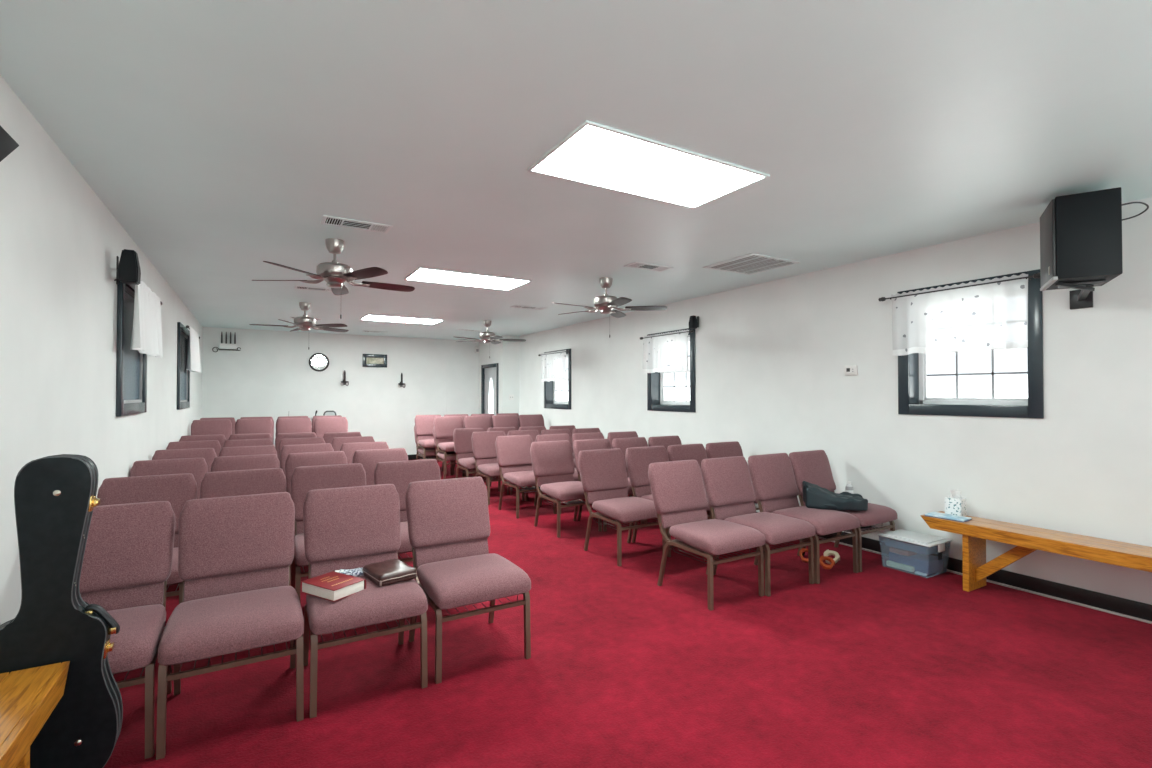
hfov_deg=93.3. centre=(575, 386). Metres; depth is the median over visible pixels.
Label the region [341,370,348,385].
candle sconce
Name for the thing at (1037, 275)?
curtain rod
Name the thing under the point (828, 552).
ring
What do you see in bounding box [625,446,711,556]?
chair
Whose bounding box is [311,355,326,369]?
clock face
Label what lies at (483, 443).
chair
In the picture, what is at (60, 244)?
wall
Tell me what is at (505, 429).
chair
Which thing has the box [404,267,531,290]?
recessed light
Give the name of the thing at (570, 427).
chair
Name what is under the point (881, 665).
floor
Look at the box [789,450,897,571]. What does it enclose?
chair
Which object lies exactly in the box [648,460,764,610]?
chair
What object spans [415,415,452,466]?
chair
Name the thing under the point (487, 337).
ceiling fan
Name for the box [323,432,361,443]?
chair
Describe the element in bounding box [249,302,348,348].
ceiling fan
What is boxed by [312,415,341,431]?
chair
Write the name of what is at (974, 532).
wooden bench
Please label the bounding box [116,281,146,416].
window
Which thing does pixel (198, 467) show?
chair
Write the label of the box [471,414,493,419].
chair
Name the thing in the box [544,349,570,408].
window
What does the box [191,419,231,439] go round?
chair
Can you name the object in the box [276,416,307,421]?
chair
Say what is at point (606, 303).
ceiling fan
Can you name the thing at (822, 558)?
ring
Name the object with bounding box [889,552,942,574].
folded cloth
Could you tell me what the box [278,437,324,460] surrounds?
chair
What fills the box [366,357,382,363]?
print
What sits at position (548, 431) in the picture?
chair
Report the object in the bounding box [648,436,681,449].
chair
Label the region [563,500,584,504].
booklet
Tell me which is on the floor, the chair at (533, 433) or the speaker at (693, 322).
the chair at (533, 433)
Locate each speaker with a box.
[0,126,18,161]
[116,249,140,284]
[689,315,698,328]
[1040,187,1148,309]
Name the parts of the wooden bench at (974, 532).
leg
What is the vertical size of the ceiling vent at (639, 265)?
0.012 m
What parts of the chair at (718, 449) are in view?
backrest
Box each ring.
[799,548,807,561]
[819,556,834,568]
[824,549,839,563]
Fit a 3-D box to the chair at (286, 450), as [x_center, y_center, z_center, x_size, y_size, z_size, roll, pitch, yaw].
[-2.703,1.067,5.529,0.524,0.914,0.741,0,-1,-31]
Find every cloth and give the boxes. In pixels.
[885,538,937,554]
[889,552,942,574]
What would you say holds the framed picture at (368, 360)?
attached to the wall at (271, 374)
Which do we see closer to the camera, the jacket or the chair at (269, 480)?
the chair at (269, 480)
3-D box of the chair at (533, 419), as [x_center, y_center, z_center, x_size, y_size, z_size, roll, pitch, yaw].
[-0.686,0.977,10.012,0.524,0.914,0.741,0,-1,-30]
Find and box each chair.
[79,501,175,758]
[97,473,196,603]
[129,458,207,498]
[152,448,216,471]
[156,492,303,759]
[166,440,220,456]
[179,434,225,448]
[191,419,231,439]
[200,417,235,433]
[200,468,290,585]
[211,454,279,471]
[218,445,276,456]
[223,439,273,446]
[228,433,272,441]
[235,418,272,439]
[240,417,274,445]
[275,432,316,458]
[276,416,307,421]
[276,418,311,435]
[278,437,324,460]
[280,443,333,475]
[285,451,346,575]
[291,463,365,599]
[303,484,427,717]
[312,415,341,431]
[314,417,347,437]
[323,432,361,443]
[331,436,374,450]
[340,441,388,463]
[352,448,407,485]
[374,459,440,561]
[405,477,530,683]
[414,426,451,474]
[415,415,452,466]
[433,428,474,478]
[434,416,475,473]
[444,414,468,466]
[453,428,500,491]
[464,415,491,430]
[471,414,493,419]
[472,431,524,504]
[488,427,533,491]
[492,415,518,429]
[495,435,555,517]
[496,413,518,419]
[507,430,538,500]
[519,414,544,426]
[519,426,546,486]
[530,440,601,537]
[536,434,578,513]
[541,429,575,467]
[550,425,575,458]
[572,428,600,434]
[572,432,631,496]
[573,439,643,531]
[578,448,666,566]
[607,431,637,447]
[612,437,647,523]
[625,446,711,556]
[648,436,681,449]
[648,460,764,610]
[667,443,706,497]
[701,456,815,596]
[706,441,758,509]
[748,453,859,583]
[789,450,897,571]
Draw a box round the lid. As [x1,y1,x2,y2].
[877,529,951,559]
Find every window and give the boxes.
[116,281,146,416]
[176,322,189,409]
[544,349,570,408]
[647,328,695,411]
[897,269,1043,418]
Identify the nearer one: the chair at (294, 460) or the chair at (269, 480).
the chair at (269, 480)
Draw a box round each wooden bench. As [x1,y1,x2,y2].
[0,661,69,767]
[920,511,1151,591]
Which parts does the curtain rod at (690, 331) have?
rod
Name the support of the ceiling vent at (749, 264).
in the ceiling
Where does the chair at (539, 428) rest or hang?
on the floor
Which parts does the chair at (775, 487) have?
frame, backrest, panel, leg, seat, leg, leg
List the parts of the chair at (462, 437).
panel, seat, backrest, leg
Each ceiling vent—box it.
[294,285,331,291]
[320,215,392,233]
[362,331,386,332]
[511,305,546,309]
[624,262,672,271]
[703,253,800,274]
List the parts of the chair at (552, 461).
leg, frame, seat frame, backrest, panel, leg, seat, leg, leg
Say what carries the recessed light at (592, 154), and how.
in the ceiling
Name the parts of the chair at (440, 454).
backrest, seat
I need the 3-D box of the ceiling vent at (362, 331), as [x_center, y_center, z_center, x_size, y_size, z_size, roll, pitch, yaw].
[-4.016,-1.099,10.876,0.460,0.012,0.200,0,-1,-30]
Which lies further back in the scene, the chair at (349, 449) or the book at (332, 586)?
the chair at (349, 449)
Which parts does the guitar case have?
handle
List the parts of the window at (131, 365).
pane, sash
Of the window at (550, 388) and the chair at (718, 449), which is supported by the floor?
the chair at (718, 449)
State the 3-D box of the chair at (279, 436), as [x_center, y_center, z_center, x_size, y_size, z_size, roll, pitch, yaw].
[-3.707,1.090,7.247,0.524,0.914,0.741,0,-1,-30]
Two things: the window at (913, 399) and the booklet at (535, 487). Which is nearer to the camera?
the window at (913, 399)
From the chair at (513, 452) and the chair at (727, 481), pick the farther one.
the chair at (513, 452)
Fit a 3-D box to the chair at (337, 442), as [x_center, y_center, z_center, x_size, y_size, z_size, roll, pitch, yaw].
[-2.629,1.080,6.535,0.524,0.914,0.741,0,-1,-30]
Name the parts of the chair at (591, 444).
leg, backrest, leg, seat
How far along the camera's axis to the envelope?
4.45 m
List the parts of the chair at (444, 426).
panel, leg, seat, backrest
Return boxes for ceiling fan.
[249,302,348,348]
[252,238,414,318]
[453,320,525,357]
[555,277,666,337]
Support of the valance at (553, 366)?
hanging from the curtain rod
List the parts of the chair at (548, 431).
backrest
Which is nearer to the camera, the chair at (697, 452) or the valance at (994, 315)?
the valance at (994, 315)
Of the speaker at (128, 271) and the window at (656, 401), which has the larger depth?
the window at (656, 401)
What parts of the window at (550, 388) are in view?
frame, sash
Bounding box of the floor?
[103,459,1151,767]
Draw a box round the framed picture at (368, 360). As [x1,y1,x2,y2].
[362,354,386,367]
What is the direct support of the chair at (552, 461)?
on the floor
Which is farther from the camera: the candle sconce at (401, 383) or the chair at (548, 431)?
the candle sconce at (401, 383)
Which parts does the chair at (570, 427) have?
backrest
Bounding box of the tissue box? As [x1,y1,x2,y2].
[945,490,965,516]
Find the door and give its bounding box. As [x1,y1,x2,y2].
[481,363,498,414]
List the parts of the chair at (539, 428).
backrest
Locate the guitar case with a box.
[0,454,122,767]
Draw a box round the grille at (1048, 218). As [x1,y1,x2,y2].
[1040,199,1055,286]
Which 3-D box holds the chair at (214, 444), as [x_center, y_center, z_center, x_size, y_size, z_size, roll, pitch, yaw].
[-4.188,1.072,5.921,0.524,0.914,0.741,0,-1,-31]
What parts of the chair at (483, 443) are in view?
seat frame, panel, leg, seat, backrest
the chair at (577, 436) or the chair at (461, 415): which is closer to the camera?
the chair at (577, 436)
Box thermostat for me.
[845,365,857,374]
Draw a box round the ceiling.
[0,0,1151,339]
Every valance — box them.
[130,280,162,357]
[186,326,200,372]
[541,350,565,381]
[642,329,688,372]
[891,273,1027,355]
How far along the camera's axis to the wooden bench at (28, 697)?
1.68 m
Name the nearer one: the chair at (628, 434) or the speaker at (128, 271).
the speaker at (128, 271)
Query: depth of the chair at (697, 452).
5.73 m
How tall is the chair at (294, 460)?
0.914 m
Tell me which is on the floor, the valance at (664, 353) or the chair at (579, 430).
the chair at (579, 430)
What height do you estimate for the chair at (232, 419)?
0.914 m
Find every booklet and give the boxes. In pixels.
[519,487,539,492]
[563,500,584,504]
[915,571,926,575]
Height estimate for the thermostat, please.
0.090 m
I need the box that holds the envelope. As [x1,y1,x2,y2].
[886,560,914,571]
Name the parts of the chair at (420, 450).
backrest, seat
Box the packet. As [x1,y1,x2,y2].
[889,547,916,555]
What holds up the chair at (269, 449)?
on the floor
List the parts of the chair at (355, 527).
leg, leg, backrest, frame, panel, seat, leg, leg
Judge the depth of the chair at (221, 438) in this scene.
7.10 m
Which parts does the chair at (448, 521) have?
leg, frame, seat frame, leg, backrest, panel, seat, leg, leg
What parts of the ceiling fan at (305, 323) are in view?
blade, blade, blade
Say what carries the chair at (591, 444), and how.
on the floor
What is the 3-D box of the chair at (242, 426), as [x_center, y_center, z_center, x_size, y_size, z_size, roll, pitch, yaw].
[-4.870,0.953,8.231,0.524,0.914,0.741,0,-1,-30]
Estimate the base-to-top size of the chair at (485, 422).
0.914 m
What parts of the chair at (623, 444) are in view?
backrest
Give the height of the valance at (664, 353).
0.545 m
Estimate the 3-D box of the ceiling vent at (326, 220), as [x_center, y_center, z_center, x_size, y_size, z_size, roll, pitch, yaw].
[-1.614,-1.192,4.003,0.470,0.012,0.210,0,-1,-30]
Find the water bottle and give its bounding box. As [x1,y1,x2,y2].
[845,481,853,493]
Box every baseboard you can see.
[408,454,438,459]
[756,512,1151,620]
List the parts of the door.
oval moulding, oval glass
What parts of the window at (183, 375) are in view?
pane, sash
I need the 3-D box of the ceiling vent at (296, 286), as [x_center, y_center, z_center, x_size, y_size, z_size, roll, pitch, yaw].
[-3.070,-1.159,6.447,0.470,0.012,0.200,0,-1,-30]
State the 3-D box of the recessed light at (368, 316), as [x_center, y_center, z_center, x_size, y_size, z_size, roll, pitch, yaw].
[-2.902,-1.121,9.095,1.230,0.012,0.630,0,-1,-30]
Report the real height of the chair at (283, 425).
0.914 m
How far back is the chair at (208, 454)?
5.29 m
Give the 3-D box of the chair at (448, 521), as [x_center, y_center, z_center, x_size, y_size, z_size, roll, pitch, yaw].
[-0.645,1.035,3.142,0.524,0.914,0.741,0,-1,-31]
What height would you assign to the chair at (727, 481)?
0.914 m
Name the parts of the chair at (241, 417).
backrest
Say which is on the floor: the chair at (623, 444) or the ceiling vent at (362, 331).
the chair at (623, 444)
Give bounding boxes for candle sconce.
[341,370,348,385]
[398,373,404,387]
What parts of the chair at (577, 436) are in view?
backrest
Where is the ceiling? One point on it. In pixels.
(220, 136)
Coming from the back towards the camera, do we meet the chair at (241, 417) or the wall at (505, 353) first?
the wall at (505, 353)
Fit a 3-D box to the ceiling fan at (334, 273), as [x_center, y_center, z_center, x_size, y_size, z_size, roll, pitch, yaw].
[-2.019,-0.870,4.425,1.208,0.640,1.266,0,-1,0]
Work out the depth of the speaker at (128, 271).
3.72 m
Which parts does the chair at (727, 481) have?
frame, leg, backrest, panel, leg, leg, seat, leg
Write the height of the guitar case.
1.227 m
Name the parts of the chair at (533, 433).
backrest, leg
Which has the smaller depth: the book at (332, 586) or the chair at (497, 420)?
the book at (332, 586)
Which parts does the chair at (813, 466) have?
frame, backrest, leg, leg, seat, leg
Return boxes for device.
[323,410,336,415]
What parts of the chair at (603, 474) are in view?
frame, leg, backrest, seat frame, panel, leg, seat, leg, leg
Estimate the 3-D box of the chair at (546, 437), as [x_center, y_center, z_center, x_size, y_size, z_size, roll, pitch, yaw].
[-0.144,1.087,6.995,0.524,0.914,0.741,0,-1,-30]
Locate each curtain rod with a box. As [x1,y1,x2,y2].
[640,330,693,339]
[878,273,1039,300]
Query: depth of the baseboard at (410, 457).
12.02 m
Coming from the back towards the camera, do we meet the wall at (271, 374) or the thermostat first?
the wall at (271, 374)
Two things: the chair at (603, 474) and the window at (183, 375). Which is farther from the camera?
the window at (183, 375)
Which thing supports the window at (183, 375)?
in the wall at (60, 244)
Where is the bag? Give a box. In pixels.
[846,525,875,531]
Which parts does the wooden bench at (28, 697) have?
leg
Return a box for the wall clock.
[309,353,328,371]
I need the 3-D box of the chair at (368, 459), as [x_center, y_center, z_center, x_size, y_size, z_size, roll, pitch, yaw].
[-1.739,1.060,5.016,0.524,0.914,0.741,0,-1,-31]
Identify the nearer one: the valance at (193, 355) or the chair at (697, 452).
the chair at (697, 452)
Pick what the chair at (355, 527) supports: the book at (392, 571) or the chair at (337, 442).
the book at (392, 571)
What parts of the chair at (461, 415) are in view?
backrest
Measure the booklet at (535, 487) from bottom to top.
0.012 m
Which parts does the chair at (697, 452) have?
backrest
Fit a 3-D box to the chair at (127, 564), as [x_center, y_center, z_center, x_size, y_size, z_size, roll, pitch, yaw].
[-2.082,1.024,2.334,0.524,0.914,0.741,0,-1,-30]
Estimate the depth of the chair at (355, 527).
2.95 m
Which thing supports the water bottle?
on the chair at (813, 466)
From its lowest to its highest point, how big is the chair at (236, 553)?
0.914 m
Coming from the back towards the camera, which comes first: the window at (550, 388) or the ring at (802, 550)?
the window at (550, 388)
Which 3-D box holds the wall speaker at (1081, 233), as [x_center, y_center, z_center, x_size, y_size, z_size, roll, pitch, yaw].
[3.219,-0.843,3.437,0.762,0.600,0.461,0,-1,-30]
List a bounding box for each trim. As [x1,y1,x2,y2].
[447,339,447,413]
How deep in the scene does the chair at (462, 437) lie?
8.37 m
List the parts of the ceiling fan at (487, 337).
blade, blade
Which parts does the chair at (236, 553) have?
leg, leg, seat, panel, frame, backrest, leg, leg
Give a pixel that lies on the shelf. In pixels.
(223, 346)
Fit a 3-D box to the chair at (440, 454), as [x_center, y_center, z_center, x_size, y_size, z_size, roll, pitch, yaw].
[-2.084,1.117,9.242,0.524,0.914,0.741,0,-1,-30]
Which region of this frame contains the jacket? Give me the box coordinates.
[802,481,867,510]
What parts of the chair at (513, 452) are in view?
leg, frame, seat frame, backrest, panel, leg, seat, leg, leg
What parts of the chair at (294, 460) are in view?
backrest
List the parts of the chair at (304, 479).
leg, leg, panel, seat, backrest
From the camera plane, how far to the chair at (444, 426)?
9.33 m
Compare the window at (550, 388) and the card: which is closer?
the card
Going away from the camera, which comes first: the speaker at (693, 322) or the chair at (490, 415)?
the speaker at (693, 322)
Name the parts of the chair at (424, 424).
panel, seat, backrest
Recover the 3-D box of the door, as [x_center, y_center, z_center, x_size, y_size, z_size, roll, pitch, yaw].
[-1.901,0.550,12.187,0.142,2.120,1.000,0,-1,-30]
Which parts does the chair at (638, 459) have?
leg, panel, backrest, leg, seat, leg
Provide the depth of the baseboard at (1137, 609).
3.86 m
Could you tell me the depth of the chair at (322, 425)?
9.00 m
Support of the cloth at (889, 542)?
in the lid
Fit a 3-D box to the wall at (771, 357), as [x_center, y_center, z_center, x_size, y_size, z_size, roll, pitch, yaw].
[1.657,0.193,7.056,0.220,2.696,13.900,0,-1,-30]
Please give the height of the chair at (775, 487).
0.914 m
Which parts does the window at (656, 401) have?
frame, sash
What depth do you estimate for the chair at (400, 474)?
4.27 m
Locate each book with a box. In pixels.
[301,571,365,601]
[362,559,416,585]
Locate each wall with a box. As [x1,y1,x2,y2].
[0,75,202,624]
[202,327,478,454]
[479,335,519,413]
[519,197,1151,604]
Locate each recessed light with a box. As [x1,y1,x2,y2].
[360,314,443,324]
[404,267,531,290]
[527,120,769,208]
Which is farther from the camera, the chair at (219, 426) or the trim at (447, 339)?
the trim at (447, 339)
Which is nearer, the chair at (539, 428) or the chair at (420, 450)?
the chair at (539, 428)
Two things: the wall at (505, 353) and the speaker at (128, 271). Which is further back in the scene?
the wall at (505, 353)
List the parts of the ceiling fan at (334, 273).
blade, blade, blade arm, blade arm, blade, blade arm, blade arm, blade, blade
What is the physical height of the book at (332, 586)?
0.054 m
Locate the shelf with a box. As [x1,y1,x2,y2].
[212,343,240,351]
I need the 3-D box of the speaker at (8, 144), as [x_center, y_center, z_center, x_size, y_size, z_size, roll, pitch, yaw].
[-1.865,-0.793,1.653,0.206,0.168,0.170,0,-1,-30]
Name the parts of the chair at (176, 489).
backrest, seat, panel, leg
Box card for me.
[925,512,971,521]
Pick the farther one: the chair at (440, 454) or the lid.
the chair at (440, 454)
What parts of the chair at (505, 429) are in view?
backrest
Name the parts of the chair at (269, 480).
backrest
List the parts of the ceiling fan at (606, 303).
blade, blade, blade arm, blade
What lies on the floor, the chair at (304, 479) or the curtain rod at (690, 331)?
the chair at (304, 479)
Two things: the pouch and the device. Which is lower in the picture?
the pouch
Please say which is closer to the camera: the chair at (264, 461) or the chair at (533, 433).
the chair at (264, 461)
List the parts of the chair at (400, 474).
panel, seat, backrest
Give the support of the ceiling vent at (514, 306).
in the ceiling
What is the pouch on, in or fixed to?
on the chair at (355, 527)
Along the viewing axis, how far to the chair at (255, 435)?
7.35 m
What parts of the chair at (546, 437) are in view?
backrest, seat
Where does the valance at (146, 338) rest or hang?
hanging from the curtain rod
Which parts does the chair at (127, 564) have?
panel, backrest, seat, leg, seat frame, frame, leg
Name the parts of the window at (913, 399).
frame, sash, sash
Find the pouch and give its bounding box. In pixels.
[335,568,363,576]
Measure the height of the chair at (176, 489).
0.914 m
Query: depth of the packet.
4.46 m
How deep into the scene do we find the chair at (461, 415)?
10.39 m
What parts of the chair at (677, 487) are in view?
frame, leg, backrest, panel, seat frame, leg, seat, leg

